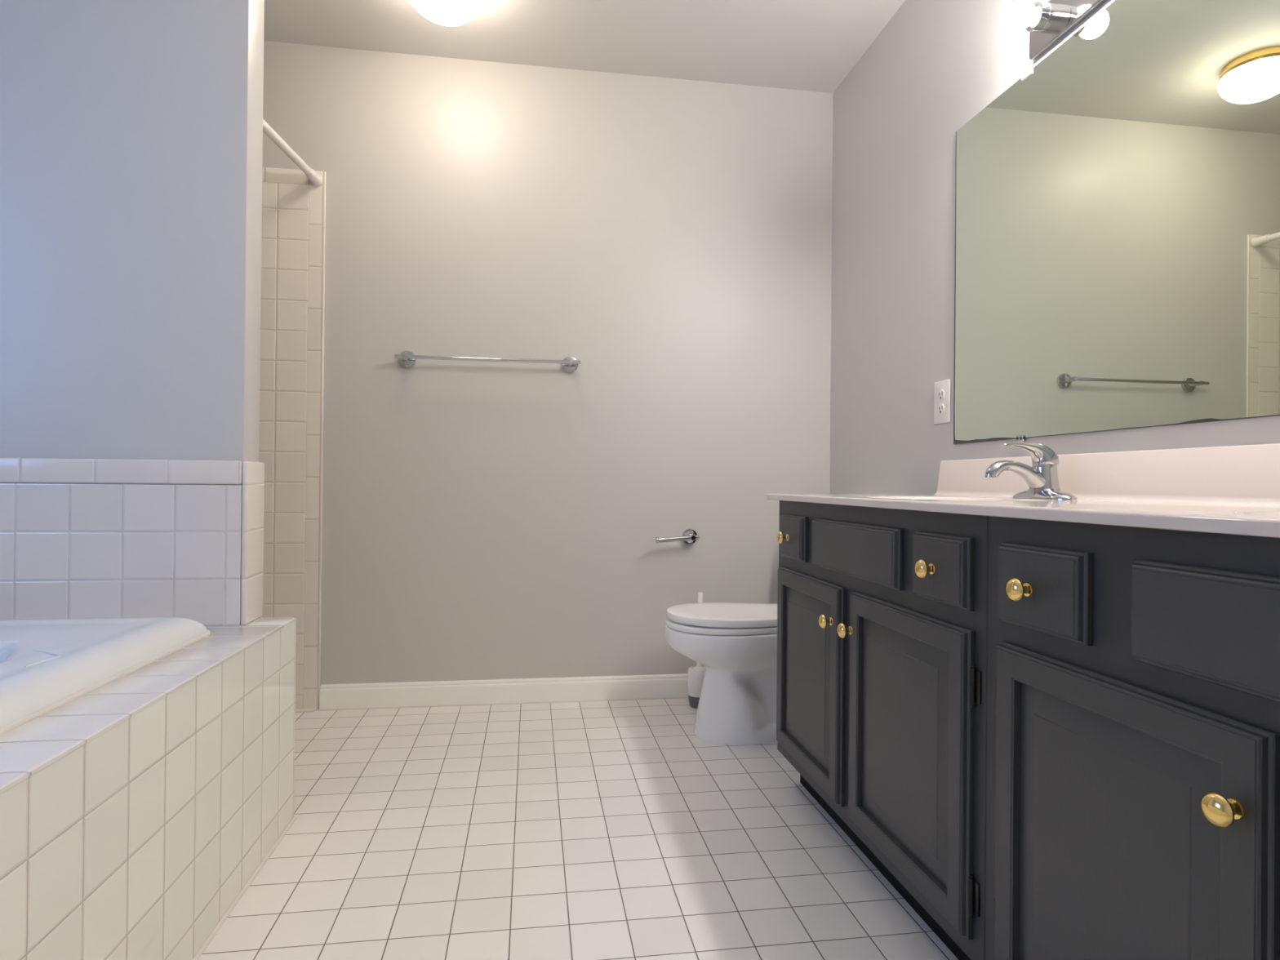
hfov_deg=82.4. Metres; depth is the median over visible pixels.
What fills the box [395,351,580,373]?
towel bar
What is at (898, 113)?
wall
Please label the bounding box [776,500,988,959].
vanity cabinet
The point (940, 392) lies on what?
receptacle
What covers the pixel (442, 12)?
ceiling light
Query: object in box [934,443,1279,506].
backsplash
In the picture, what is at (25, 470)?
trim
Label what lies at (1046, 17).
socket
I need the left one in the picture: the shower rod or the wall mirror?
the shower rod
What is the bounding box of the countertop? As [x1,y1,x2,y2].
[766,443,1279,537]
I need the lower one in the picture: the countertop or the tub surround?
the tub surround
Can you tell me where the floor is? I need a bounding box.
[198,697,958,959]
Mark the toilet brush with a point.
(695, 673)
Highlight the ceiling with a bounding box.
[263,0,905,93]
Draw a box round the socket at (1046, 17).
[1025,1,1061,33]
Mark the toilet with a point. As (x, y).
(735, 644)
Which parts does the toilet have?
seat, lid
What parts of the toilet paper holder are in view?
arm, post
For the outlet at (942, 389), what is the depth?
2.16 m
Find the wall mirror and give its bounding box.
[953,0,1279,444]
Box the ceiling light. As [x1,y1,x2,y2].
[409,0,483,26]
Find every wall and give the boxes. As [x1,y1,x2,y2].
[262,40,832,684]
[829,0,1279,494]
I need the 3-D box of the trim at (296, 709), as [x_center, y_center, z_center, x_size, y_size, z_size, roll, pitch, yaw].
[-1.725,0.832,2.589,1.089,0.011,0.022,1,0,-8]
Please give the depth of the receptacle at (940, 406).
2.16 m
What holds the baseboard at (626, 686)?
attached to the wall at (671, 238)
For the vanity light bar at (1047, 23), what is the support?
attached to the wall at (898, 113)
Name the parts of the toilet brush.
handle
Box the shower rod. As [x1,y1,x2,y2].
[262,119,323,186]
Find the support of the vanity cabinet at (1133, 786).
on the floor
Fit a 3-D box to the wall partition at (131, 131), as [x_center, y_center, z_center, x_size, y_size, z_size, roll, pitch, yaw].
[-1.529,-0.385,1.694,1.189,2.443,0.102,1,0,-8]
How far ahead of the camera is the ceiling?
2.61 m
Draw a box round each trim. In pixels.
[0,457,241,484]
[262,167,323,186]
[294,707,315,712]
[303,185,322,710]
[316,171,326,708]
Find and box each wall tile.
[0,483,242,626]
[240,461,264,625]
[258,182,309,707]
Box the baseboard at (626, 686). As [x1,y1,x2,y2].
[319,673,688,709]
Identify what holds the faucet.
on the countertop
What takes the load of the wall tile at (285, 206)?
attached to the wall at (671, 238)
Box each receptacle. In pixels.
[937,389,944,400]
[937,403,944,414]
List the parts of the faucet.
spout, lever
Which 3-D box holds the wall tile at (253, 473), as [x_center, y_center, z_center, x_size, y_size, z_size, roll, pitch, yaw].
[-0.942,0.155,1.780,0.013,0.399,0.115,1,0,-8]
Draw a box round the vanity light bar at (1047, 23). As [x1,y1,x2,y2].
[1004,0,1106,59]
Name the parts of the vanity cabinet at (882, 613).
knob, drawer, raised panel, door, knob, knob, false drawer, raised panel, door, knob, drawer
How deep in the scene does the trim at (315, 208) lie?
2.68 m
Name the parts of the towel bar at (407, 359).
post, post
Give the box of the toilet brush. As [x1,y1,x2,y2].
[687,591,704,708]
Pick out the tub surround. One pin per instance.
(137, 811)
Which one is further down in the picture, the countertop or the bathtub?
the bathtub
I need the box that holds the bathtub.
[0,617,210,734]
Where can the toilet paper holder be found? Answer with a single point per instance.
(689, 536)
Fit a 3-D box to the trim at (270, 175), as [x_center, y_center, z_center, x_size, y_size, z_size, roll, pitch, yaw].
[-1.707,-1.113,2.611,1.094,0.055,0.010,1,0,-8]
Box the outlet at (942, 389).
[933,378,951,424]
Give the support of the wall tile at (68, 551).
attached to the wall partition at (131, 131)
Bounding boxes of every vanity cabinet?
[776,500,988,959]
[985,515,1279,959]
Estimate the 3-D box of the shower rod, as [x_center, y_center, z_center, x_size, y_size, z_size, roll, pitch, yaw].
[-1.165,-1.098,2.243,0.047,0.055,0.880,1,0,-3]
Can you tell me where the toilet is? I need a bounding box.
[665,602,777,745]
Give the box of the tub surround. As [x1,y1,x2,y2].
[0,617,297,959]
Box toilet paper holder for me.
[655,528,699,544]
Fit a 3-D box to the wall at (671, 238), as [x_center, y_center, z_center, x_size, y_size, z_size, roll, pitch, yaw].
[-0.747,-0.374,2.813,3.287,2.443,0.111,1,0,-8]
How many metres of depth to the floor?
1.66 m
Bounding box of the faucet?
[984,441,1077,499]
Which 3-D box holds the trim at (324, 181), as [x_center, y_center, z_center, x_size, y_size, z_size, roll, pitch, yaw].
[-1.170,-0.149,2.688,0.010,1.973,0.011,1,0,-8]
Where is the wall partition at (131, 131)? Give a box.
[0,0,264,484]
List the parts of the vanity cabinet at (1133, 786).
knob, drawer, raised panel, door, false drawer, knob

